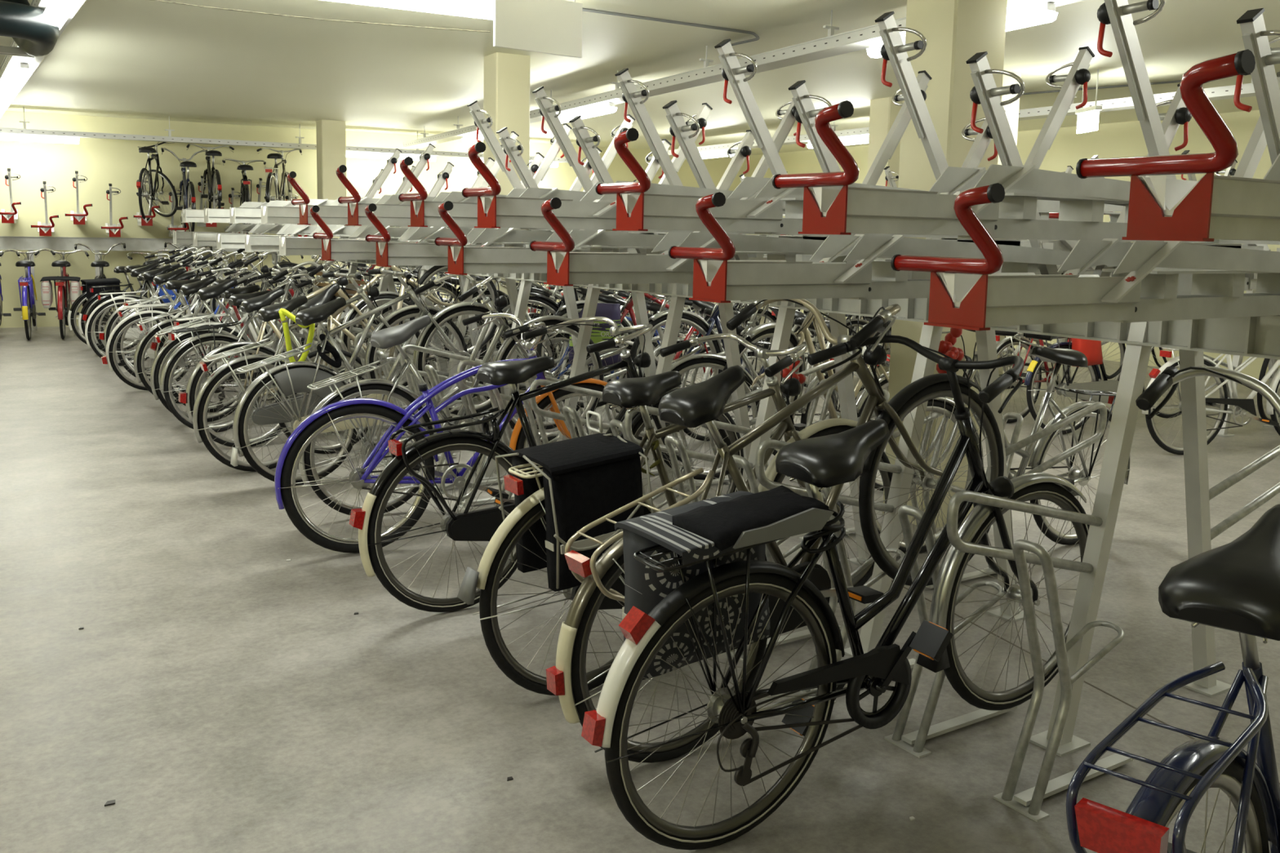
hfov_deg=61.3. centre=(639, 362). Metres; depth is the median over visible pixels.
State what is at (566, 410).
holder
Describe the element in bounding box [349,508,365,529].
tail light
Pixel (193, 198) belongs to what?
tail light
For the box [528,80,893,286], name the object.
tray
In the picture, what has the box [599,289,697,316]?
bicycle
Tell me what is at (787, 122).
tray
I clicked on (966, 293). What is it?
tray
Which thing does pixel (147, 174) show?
bicycle
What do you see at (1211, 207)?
tray
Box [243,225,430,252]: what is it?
tray
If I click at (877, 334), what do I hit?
bicycle
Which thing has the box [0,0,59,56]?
drain pipe
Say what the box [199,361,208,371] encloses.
tail light
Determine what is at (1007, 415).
holder
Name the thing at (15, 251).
bicycle
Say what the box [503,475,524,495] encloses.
tail light
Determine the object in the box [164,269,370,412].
bicycle
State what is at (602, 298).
bicycle
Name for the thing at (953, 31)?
column
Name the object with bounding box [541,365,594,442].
holder
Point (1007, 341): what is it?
bicycle
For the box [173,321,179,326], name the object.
tail light
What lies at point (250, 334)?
holder
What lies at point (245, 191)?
bicycle
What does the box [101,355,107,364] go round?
tail light
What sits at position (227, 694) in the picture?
floor
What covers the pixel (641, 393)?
bicycle
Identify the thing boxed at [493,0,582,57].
hanging sign
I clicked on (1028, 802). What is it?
holder
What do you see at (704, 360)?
bicycle
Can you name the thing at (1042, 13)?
lamp
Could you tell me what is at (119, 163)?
wall
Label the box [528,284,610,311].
bicycle
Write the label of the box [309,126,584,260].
tray
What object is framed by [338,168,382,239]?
tray
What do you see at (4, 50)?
mounting rail
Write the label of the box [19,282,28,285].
tail light
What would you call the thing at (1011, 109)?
column
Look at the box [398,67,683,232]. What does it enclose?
tray
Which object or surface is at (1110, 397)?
tail light
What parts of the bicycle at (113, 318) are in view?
frame, brake lever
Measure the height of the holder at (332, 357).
0.738 m
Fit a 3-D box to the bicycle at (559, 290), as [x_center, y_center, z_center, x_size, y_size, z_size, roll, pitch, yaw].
[-0.583,-0.909,15.129,1.740,1.148,0.611,-4,9,-37]
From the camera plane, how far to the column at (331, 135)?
15.25 m
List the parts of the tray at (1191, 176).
wheel post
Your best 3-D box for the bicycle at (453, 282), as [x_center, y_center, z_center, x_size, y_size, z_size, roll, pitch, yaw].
[-2.167,-0.455,11.078,0.568,1.156,1.728,7,9,39]
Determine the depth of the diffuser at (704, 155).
15.80 m
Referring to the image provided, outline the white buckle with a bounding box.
[586,410,602,433]
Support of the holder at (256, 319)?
on the floor
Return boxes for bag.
[80,278,122,307]
[155,284,177,303]
[568,302,621,366]
[1071,337,1102,366]
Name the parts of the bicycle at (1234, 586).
brake lever, frame, seat post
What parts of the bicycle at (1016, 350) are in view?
frame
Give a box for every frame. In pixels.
[0,235,279,330]
[732,234,1277,437]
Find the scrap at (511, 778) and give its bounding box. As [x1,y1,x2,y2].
[506,776,513,781]
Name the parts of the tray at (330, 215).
pull handle, plate, rail, lever, wheel post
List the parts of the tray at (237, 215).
plate, rail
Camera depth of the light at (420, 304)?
6.58 m
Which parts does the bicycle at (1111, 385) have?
frame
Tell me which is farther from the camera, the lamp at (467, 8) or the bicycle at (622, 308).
the bicycle at (622, 308)
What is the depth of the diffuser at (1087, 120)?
9.44 m
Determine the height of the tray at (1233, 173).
0.726 m
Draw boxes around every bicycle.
[0,248,20,325]
[0,248,55,340]
[34,248,88,338]
[67,253,226,344]
[74,242,125,332]
[78,257,239,351]
[81,254,235,355]
[84,259,260,366]
[93,244,258,360]
[98,246,278,371]
[101,266,302,391]
[115,248,294,381]
[117,258,288,376]
[126,249,174,297]
[133,251,335,403]
[136,142,177,220]
[150,248,370,422]
[150,264,357,392]
[160,147,208,231]
[160,272,400,432]
[164,241,213,315]
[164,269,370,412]
[178,259,431,447]
[186,143,234,208]
[192,264,467,471]
[214,251,259,318]
[222,158,266,233]
[230,265,517,484]
[256,147,302,202]
[260,252,303,320]
[260,255,369,343]
[274,311,642,553]
[275,265,499,453]
[287,257,406,333]
[287,262,406,327]
[297,260,399,342]
[298,274,604,515]
[325,265,469,362]
[326,264,454,350]
[336,269,482,362]
[349,316,743,612]
[350,266,482,367]
[358,275,481,368]
[366,271,545,366]
[399,280,559,360]
[426,277,570,399]
[443,279,623,407]
[457,333,893,695]
[478,281,658,413]
[482,285,684,390]
[512,285,712,431]
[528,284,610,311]
[528,285,587,314]
[536,291,751,440]
[539,284,628,315]
[546,298,1004,763]
[563,293,786,436]
[581,335,1089,850]
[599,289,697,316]
[620,296,695,335]
[626,302,836,455]
[630,297,733,331]
[655,299,772,346]
[657,302,878,479]
[680,302,796,355]
[693,302,829,354]
[715,309,891,490]
[733,303,847,374]
[764,309,890,376]
[787,311,890,387]
[826,314,889,391]
[858,328,1130,554]
[861,319,891,370]
[885,335,1039,389]
[995,335,1125,422]
[995,337,1068,375]
[1022,336,1182,434]
[1066,365,1279,852]
[1142,347,1279,454]
[1257,358,1279,420]
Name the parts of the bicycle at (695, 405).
seat post, brake lever, frame, stem, brake lever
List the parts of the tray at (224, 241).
plate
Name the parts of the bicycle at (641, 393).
seat post, brake lever, frame, stem, brake lever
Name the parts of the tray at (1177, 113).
wheel post, lever, knob, rail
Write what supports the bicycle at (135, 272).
on the floor
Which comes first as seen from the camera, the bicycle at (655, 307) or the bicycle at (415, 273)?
the bicycle at (655, 307)
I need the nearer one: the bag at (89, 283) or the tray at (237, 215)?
the tray at (237, 215)
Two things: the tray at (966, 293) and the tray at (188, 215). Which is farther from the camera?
the tray at (188, 215)
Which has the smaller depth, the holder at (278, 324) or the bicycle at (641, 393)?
the bicycle at (641, 393)
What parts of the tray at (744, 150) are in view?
wheel post, lever, knob, rail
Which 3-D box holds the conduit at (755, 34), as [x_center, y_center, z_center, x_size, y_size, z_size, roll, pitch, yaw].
[0.155,-2.292,7.538,0.503,0.185,2.050,8,9,43]
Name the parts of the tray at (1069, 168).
wheel post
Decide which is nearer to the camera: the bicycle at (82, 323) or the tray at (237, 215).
the tray at (237, 215)
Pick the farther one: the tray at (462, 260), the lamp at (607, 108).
the lamp at (607, 108)
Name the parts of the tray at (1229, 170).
wheel post, knob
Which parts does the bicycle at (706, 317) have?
frame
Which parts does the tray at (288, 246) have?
plate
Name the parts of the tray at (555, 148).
wheel post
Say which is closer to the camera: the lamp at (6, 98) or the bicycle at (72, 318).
the lamp at (6, 98)
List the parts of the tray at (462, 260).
pull handle, plate, knob, lever, wheel post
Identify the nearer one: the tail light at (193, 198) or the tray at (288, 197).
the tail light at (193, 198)
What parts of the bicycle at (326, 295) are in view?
frame, chain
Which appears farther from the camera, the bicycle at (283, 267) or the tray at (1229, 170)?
the bicycle at (283, 267)
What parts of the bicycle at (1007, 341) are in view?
chain, frame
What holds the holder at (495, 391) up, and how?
on the floor
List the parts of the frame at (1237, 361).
leg, leg, foot plate, leg, foot plate, leg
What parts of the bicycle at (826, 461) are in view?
chain, seat post, brake lever, frame, stem, brake lever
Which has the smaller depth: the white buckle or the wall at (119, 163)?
the white buckle
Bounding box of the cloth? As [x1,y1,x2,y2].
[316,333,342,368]
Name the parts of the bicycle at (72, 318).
seat post, frame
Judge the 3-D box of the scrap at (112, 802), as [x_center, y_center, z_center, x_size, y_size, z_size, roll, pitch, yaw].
[-1.374,1.142,2.801,0.025,0.004,0.020,-2,8,-24]
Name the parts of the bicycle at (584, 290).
frame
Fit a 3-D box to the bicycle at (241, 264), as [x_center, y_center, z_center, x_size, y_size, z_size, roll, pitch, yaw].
[-5.625,-1.004,15.133,0.611,1.135,1.714,0,7,-9]
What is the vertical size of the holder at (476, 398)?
0.738 m
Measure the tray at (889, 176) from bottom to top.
0.726 m
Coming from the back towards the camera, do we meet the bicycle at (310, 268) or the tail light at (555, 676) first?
the bicycle at (310, 268)
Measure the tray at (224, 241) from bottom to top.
0.181 m
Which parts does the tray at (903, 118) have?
wheel post, knob, pull handle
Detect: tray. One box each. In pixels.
[0,106,568,162]
[0,168,21,222]
[31,181,58,235]
[65,170,92,224]
[101,183,128,236]
[133,175,159,226]
[166,185,189,237]
[171,223,306,244]
[182,201,275,224]
[191,223,310,246]
[196,175,224,226]
[202,200,306,225]
[214,224,401,248]
[224,187,246,233]
[228,198,343,226]
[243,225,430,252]
[256,177,266,201]
[259,196,388,226]
[276,226,515,256]
[284,189,307,236]
[287,100,539,230]
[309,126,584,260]
[335,85,622,231]
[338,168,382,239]
[364,115,646,266]
[366,148,401,198]
[395,165,415,194]
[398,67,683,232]
[399,143,435,194]
[403,0,1084,148]
[408,161,453,227]
[434,100,750,275]
[448,157,587,247]
[462,38,790,235]
[478,131,537,230]
[520,152,594,249]
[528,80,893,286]
[533,123,571,230]
[568,146,665,252]
[582,114,661,232]
[587,138,784,257]
[595,10,960,238]
[652,74,1255,156]
[658,102,785,234]
[668,51,1071,302]
[715,129,825,260]
[738,173,744,181]
[743,100,827,235]
[772,0,1205,243]
[827,70,1058,238]
[884,166,898,187]
[890,8,1279,330]
[907,109,1111,279]
[993,46,1124,240]
[1062,165,1073,173]
[1075,48,1279,241]
[1090,155,1115,217]
[1093,83,1269,290]
[1108,150,1199,243]
[1182,170,1270,250]
[1199,35,1279,244]
[1214,159,1239,244]
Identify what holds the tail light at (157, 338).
attached to the bicycle at (212, 291)
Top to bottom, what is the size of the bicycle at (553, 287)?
1.285 m
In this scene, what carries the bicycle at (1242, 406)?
on the floor
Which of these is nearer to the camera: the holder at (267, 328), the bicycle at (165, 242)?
the holder at (267, 328)
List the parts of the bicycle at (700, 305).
frame, seat post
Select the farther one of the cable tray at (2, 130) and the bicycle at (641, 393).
the cable tray at (2, 130)
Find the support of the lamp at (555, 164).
attached to the cable tray at (2, 130)
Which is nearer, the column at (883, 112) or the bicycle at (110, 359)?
the bicycle at (110, 359)
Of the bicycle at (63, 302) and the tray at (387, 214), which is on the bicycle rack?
the tray at (387, 214)
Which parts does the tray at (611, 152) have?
wheel post, knob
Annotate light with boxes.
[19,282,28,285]
[55,282,63,285]
[81,314,87,320]
[98,333,103,340]
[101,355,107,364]
[116,311,122,316]
[136,182,141,187]
[137,324,142,330]
[150,342,156,351]
[154,335,160,342]
[168,333,174,340]
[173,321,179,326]
[178,391,186,404]
[191,196,195,202]
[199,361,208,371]
[217,184,222,190]
[243,181,250,184]
[260,265,271,284]
[265,168,272,172]
[292,270,302,291]
[311,255,316,266]
[337,276,350,298]
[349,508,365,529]
[367,285,381,312]
[416,284,429,311]
[494,294,509,325]
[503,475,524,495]
[531,307,536,312]
[546,666,564,695]
[581,710,605,746]
[618,606,655,644]
[623,291,631,307]
[633,351,651,377]
[647,313,652,323]
[710,302,717,316]
[736,324,743,343]
[780,377,801,424]
[800,309,810,329]
[863,344,886,395]
[961,354,972,377]
[987,475,1014,498]
[995,335,999,341]
[1075,68,1102,133]
[1107,395,1114,404]
[1148,368,1160,377]
[1160,350,1172,357]
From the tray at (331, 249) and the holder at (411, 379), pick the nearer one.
the tray at (331, 249)
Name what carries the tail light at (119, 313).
attached to the bicycle at (165, 277)
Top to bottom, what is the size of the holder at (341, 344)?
0.738 m
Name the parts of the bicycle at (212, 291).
seat post, chain, frame, brake lever, stem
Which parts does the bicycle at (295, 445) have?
chain, frame, brake lever, brake lever, stem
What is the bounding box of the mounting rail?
[0,45,34,57]
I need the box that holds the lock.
[800,501,845,553]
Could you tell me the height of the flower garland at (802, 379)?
0.160 m
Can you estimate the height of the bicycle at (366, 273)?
1.300 m
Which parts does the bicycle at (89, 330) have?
seat post, frame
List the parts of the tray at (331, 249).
pull handle, plate, lever, wheel post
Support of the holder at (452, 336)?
on the floor
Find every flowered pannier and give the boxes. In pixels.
[40,275,81,308]
[614,484,833,679]
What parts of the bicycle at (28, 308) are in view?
seat post, stem, frame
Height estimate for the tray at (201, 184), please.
0.726 m
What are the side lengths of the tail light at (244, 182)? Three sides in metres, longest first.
0.090 x 0.043 x 0.020 m
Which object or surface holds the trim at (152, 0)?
attached to the ceiling
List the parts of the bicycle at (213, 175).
frame, seat post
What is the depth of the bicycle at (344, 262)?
12.26 m
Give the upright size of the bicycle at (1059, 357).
1.140 m
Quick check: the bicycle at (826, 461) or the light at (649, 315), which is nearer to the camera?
the bicycle at (826, 461)
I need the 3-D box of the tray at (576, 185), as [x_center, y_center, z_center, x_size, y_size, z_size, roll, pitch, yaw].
[-0.044,-1.073,7.293,1.580,0.726,0.320,-3,8,-33]
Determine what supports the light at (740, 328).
on the bicycle at (704, 360)
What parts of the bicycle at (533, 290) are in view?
stem, frame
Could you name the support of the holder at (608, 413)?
on the floor
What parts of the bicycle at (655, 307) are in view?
brake lever, frame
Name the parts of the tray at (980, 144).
wheel post, rail, knob, lever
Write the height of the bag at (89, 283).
0.345 m
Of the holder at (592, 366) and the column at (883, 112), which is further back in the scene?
the column at (883, 112)
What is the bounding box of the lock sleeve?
[278,307,315,362]
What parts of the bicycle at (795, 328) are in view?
frame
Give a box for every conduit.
[582,7,759,45]
[1022,80,1181,94]
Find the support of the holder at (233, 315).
on the floor
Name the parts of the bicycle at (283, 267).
frame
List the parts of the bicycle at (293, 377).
seat post, frame, brake lever, stem, brake lever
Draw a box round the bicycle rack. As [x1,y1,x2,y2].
[258,226,1279,756]
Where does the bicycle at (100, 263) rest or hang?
on the floor
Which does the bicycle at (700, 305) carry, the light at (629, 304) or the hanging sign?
the light at (629, 304)
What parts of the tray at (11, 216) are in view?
plate, wheel post, pull handle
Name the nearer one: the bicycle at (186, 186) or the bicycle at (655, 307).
the bicycle at (655, 307)
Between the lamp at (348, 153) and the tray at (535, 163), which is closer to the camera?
the tray at (535, 163)
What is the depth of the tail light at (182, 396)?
7.02 m
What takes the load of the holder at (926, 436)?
on the floor
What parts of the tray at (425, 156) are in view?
knob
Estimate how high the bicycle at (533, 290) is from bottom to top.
1.149 m
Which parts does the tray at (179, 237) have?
plate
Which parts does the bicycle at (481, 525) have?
seat post, brake lever, frame, brake lever, stem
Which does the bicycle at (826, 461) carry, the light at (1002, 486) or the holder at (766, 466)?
the light at (1002, 486)
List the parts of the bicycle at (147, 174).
frame, stem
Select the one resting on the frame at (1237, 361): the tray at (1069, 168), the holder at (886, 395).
the tray at (1069, 168)
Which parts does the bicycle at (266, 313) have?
frame, brake lever, stem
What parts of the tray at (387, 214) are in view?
pull handle, plate, rail, lever, wheel post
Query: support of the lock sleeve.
hanging from the bicycle at (266, 313)
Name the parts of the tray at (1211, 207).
pull handle, plate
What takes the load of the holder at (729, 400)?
on the floor
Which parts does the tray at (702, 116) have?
wheel post, lever, knob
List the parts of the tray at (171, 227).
wheel post, pull handle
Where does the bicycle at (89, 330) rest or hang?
on the floor
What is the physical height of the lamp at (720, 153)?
0.088 m
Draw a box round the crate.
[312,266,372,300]
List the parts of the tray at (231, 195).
wheel post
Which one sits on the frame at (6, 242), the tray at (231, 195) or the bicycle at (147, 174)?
the tray at (231, 195)
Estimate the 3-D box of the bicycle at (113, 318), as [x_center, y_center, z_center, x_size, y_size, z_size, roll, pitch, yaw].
[-4.585,-0.557,11.086,1.694,1.262,0.614,-1,7,-17]
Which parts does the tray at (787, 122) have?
wheel post, knob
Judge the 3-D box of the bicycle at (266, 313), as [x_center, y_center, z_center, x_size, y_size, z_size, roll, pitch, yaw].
[-1.885,0.015,6.772,1.671,1.268,0.582,-1,7,-16]
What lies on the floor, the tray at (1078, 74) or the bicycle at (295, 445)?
the bicycle at (295, 445)
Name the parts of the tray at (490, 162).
wheel post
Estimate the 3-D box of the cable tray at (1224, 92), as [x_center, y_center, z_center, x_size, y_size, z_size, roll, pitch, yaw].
[3.675,-2.607,11.049,0.216,0.273,14.355,-3,8,-28]
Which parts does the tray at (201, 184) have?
rail, wheel post, plate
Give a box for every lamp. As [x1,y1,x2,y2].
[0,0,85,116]
[0,88,17,109]
[0,133,79,143]
[4,62,33,93]
[43,0,79,29]
[325,0,493,19]
[346,151,435,161]
[461,131,483,142]
[480,157,558,167]
[558,102,617,123]
[699,148,737,159]
[806,134,868,148]
[866,2,1057,57]
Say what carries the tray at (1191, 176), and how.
on the frame at (1237, 361)
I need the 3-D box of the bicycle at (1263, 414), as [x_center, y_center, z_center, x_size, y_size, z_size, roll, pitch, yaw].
[5.490,-0.024,8.810,1.771,1.149,0.611,-1,7,-19]
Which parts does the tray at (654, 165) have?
wheel post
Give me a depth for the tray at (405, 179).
9.70 m
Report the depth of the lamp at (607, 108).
10.46 m
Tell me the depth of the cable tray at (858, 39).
7.81 m
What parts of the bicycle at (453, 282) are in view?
frame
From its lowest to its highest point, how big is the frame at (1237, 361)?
1.504 m
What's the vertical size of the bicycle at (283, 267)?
1.303 m
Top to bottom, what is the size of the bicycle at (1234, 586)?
1.273 m
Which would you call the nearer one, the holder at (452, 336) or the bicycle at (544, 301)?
the bicycle at (544, 301)
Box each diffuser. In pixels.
[701,152,733,159]
[1076,110,1099,133]
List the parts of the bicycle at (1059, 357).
frame, brake lever, chain, seat post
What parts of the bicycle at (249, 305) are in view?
chain, brake lever, frame, brake lever, stem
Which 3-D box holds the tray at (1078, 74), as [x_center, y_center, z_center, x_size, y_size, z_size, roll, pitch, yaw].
[1.925,-0.846,4.288,1.580,0.726,0.320,-3,8,-33]
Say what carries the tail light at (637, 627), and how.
attached to the bicycle at (826, 461)
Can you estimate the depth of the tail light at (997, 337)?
8.65 m
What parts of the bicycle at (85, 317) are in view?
frame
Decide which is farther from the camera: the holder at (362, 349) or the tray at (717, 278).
the holder at (362, 349)
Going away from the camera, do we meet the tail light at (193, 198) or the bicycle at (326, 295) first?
the bicycle at (326, 295)
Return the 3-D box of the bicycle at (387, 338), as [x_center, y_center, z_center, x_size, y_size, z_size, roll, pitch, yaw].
[-0.947,0.154,5.802,1.696,1.262,0.616,-1,7,-16]
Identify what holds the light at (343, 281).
on the bicycle at (249, 305)
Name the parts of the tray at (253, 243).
plate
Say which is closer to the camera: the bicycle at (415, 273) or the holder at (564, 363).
the holder at (564, 363)
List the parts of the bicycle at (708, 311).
stem, frame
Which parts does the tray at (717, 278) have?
pull handle, plate, rail, knob, lever, wheel post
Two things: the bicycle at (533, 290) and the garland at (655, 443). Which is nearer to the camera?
the garland at (655, 443)
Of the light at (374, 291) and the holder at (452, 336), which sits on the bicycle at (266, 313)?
the light at (374, 291)
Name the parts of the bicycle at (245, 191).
frame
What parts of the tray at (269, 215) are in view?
plate, rail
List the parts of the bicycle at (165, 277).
brake lever, frame, brake lever, stem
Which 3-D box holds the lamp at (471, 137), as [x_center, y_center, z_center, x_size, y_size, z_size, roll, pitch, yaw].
[-1.944,-2.818,13.404,0.120,0.088,1.429,-2,8,-27]
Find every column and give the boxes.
[315,120,347,283]
[483,52,530,401]
[860,97,902,375]
[882,0,1007,528]
[995,71,1021,400]
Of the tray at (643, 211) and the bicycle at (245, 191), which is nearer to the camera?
the tray at (643, 211)
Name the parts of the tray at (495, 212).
pull handle, plate, rail, knob, lever, wheel post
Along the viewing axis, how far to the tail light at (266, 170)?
14.90 m
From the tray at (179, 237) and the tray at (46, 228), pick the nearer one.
the tray at (179, 237)
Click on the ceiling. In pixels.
(127, 59)
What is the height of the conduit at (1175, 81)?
0.165 m
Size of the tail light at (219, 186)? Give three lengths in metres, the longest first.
0.070 x 0.048 x 0.036 m
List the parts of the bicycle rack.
leg, leg, leg, leg, leg, leg, leg, foot plate, leg, leg, leg, leg, leg, leg, leg, leg, foot plate, leg, foot plate, leg, leg, foot plate, foot plate, leg, leg, foot plate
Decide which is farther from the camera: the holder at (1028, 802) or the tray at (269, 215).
the tray at (269, 215)
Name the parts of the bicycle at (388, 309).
frame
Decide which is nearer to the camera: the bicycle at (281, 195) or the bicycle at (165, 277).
the bicycle at (165, 277)
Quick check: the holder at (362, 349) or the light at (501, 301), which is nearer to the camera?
the light at (501, 301)
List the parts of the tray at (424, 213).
pull handle, plate, rail, knob, lever, wheel post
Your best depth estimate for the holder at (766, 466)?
6.10 m
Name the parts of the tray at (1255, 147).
rail, wheel post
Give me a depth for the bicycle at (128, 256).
14.67 m
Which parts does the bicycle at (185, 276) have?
frame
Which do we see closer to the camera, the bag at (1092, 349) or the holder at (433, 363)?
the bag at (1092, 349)
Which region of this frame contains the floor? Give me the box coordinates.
[0,315,1279,852]
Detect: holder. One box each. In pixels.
[228,306,244,382]
[239,309,279,350]
[255,317,295,392]
[265,321,311,404]
[275,320,289,400]
[288,324,328,394]
[302,328,345,373]
[320,333,390,435]
[336,337,405,442]
[358,346,408,454]
[376,350,457,466]
[399,358,478,476]
[420,333,453,395]
[424,364,503,493]
[428,333,440,382]
[453,373,516,510]
[459,342,483,401]
[485,382,559,506]
[488,351,547,424]
[522,399,548,445]
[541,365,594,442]
[545,341,568,430]
[562,405,644,468]
[604,366,626,433]
[609,419,695,509]
[642,349,659,460]
[650,357,698,473]
[664,435,699,504]
[672,394,732,488]
[725,454,840,662]
[764,377,784,470]
[769,378,834,483]
[798,388,889,541]
[798,482,915,703]
[857,411,948,563]
[884,505,1017,758]
[925,412,1023,588]
[992,539,1133,822]
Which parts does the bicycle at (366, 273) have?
frame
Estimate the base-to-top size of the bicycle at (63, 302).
1.124 m
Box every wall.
[0,111,748,328]
[748,110,1279,381]
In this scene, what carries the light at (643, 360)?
on the bicycle at (481, 525)
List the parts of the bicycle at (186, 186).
frame, seat post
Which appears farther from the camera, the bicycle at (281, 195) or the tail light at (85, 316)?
the bicycle at (281, 195)
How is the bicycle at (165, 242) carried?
on the floor
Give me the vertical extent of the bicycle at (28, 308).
1.130 m
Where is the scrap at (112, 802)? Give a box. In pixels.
[104,800,115,806]
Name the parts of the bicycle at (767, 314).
frame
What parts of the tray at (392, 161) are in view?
knob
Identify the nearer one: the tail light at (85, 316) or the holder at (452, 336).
the holder at (452, 336)
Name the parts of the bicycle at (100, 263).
seat post, frame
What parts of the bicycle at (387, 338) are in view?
seat post, chain, brake lever, frame, brake lever, stem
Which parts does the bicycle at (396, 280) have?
frame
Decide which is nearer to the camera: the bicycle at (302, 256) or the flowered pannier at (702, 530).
the flowered pannier at (702, 530)
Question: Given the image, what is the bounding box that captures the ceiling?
[0,0,1279,155]
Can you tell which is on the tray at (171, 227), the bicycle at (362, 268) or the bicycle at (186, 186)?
the bicycle at (186, 186)
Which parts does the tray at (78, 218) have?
wheel post, pull handle, plate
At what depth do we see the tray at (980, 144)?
4.40 m
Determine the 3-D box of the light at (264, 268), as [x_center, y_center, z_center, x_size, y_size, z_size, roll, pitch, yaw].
[-3.219,-0.755,9.293,0.072,0.170,0.071,2,7,8]
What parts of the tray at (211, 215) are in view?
plate, rail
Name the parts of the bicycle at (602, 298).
stem, frame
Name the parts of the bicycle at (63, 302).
seat post, frame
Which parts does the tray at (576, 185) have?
wheel post, rail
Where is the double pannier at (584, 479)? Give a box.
[494,433,653,591]
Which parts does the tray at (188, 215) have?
plate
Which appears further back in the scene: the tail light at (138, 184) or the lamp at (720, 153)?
the lamp at (720, 153)
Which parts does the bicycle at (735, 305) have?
frame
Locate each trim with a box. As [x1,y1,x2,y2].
[151,0,490,32]
[847,557,1279,784]
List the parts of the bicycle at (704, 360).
stem, frame, seat post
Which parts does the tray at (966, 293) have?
pull handle, plate, rail, lever, wheel post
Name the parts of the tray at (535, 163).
wheel post, knob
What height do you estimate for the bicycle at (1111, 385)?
1.140 m
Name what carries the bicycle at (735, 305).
on the floor
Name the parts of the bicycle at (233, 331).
frame, brake lever, stem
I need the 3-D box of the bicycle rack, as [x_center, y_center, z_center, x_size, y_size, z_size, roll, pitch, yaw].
[-0.140,0.026,6.027,1.889,1.504,9.350,-3,8,-33]
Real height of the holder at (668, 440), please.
0.738 m
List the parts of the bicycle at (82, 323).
frame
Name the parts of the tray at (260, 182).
wheel post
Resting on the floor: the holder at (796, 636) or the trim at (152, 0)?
the holder at (796, 636)
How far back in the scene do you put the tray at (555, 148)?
7.35 m
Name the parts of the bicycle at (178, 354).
chain, frame, brake lever, brake lever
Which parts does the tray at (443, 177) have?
knob, lever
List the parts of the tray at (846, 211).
pull handle, plate, rail, knob, lever, wheel post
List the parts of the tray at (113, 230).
wheel post, pull handle, plate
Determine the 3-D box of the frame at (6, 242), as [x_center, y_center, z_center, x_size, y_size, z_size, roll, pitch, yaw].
[-7.796,-1.087,14.884,7.500,1.276,0.126,-2,8,-28]
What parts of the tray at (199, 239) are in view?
plate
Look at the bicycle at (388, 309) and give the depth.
10.11 m
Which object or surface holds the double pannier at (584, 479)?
attached to the bicycle at (641, 393)
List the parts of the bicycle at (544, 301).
frame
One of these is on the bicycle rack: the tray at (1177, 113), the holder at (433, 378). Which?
the tray at (1177, 113)
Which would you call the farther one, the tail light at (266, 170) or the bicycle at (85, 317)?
the tail light at (266, 170)
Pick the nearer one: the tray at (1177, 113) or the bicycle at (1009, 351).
the tray at (1177, 113)
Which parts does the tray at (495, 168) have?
wheel post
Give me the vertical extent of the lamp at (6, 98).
0.088 m
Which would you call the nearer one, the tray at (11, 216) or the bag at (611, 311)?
the bag at (611, 311)
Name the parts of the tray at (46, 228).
pull handle, plate, wheel post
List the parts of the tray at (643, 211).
pull handle, plate, rail, knob, lever, wheel post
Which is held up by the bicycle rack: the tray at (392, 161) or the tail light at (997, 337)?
the tray at (392, 161)
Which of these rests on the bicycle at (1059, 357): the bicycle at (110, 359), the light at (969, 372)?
the light at (969, 372)
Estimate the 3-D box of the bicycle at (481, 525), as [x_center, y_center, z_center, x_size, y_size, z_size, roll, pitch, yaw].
[-0.288,0.396,4.466,0.610,1.129,1.767,7,9,39]
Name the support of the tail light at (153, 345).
attached to the bicycle at (154, 346)
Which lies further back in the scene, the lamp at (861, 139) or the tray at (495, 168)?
the lamp at (861, 139)
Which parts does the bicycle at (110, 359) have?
seat post, frame, brake lever, brake lever, stem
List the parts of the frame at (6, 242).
leg, leg, leg, leg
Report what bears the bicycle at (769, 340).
on the floor
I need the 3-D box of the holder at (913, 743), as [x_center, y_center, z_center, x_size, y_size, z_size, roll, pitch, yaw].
[0.979,0.766,3.278,0.523,0.738,0.140,-3,8,-33]
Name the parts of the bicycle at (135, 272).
frame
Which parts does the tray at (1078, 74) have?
wheel post, lever, knob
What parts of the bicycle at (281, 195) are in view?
frame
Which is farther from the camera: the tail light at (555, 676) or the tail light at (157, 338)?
the tail light at (157, 338)
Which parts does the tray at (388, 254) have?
pull handle, plate, lever, wheel post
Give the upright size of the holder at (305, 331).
0.738 m
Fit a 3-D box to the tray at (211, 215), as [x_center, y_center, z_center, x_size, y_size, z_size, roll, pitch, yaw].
[-2.482,-1.121,8.096,1.482,0.181,0.186,-3,8,-33]
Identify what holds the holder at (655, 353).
on the floor
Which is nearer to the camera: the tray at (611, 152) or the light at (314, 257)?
the tray at (611, 152)
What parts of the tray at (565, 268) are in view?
pull handle, plate, knob, lever, wheel post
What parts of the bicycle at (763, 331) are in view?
frame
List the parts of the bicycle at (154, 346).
frame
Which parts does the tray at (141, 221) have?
pull handle, plate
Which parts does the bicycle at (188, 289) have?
chain, brake lever, frame, brake lever, stem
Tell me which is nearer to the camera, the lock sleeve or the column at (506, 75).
the lock sleeve
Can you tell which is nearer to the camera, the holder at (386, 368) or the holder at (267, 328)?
the holder at (386, 368)
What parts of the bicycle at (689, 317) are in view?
frame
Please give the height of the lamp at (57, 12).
0.088 m
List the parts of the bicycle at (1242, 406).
chain, frame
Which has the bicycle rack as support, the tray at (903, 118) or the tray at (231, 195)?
the tray at (903, 118)
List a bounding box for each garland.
[641,440,660,475]
[780,356,805,383]
[936,327,964,373]

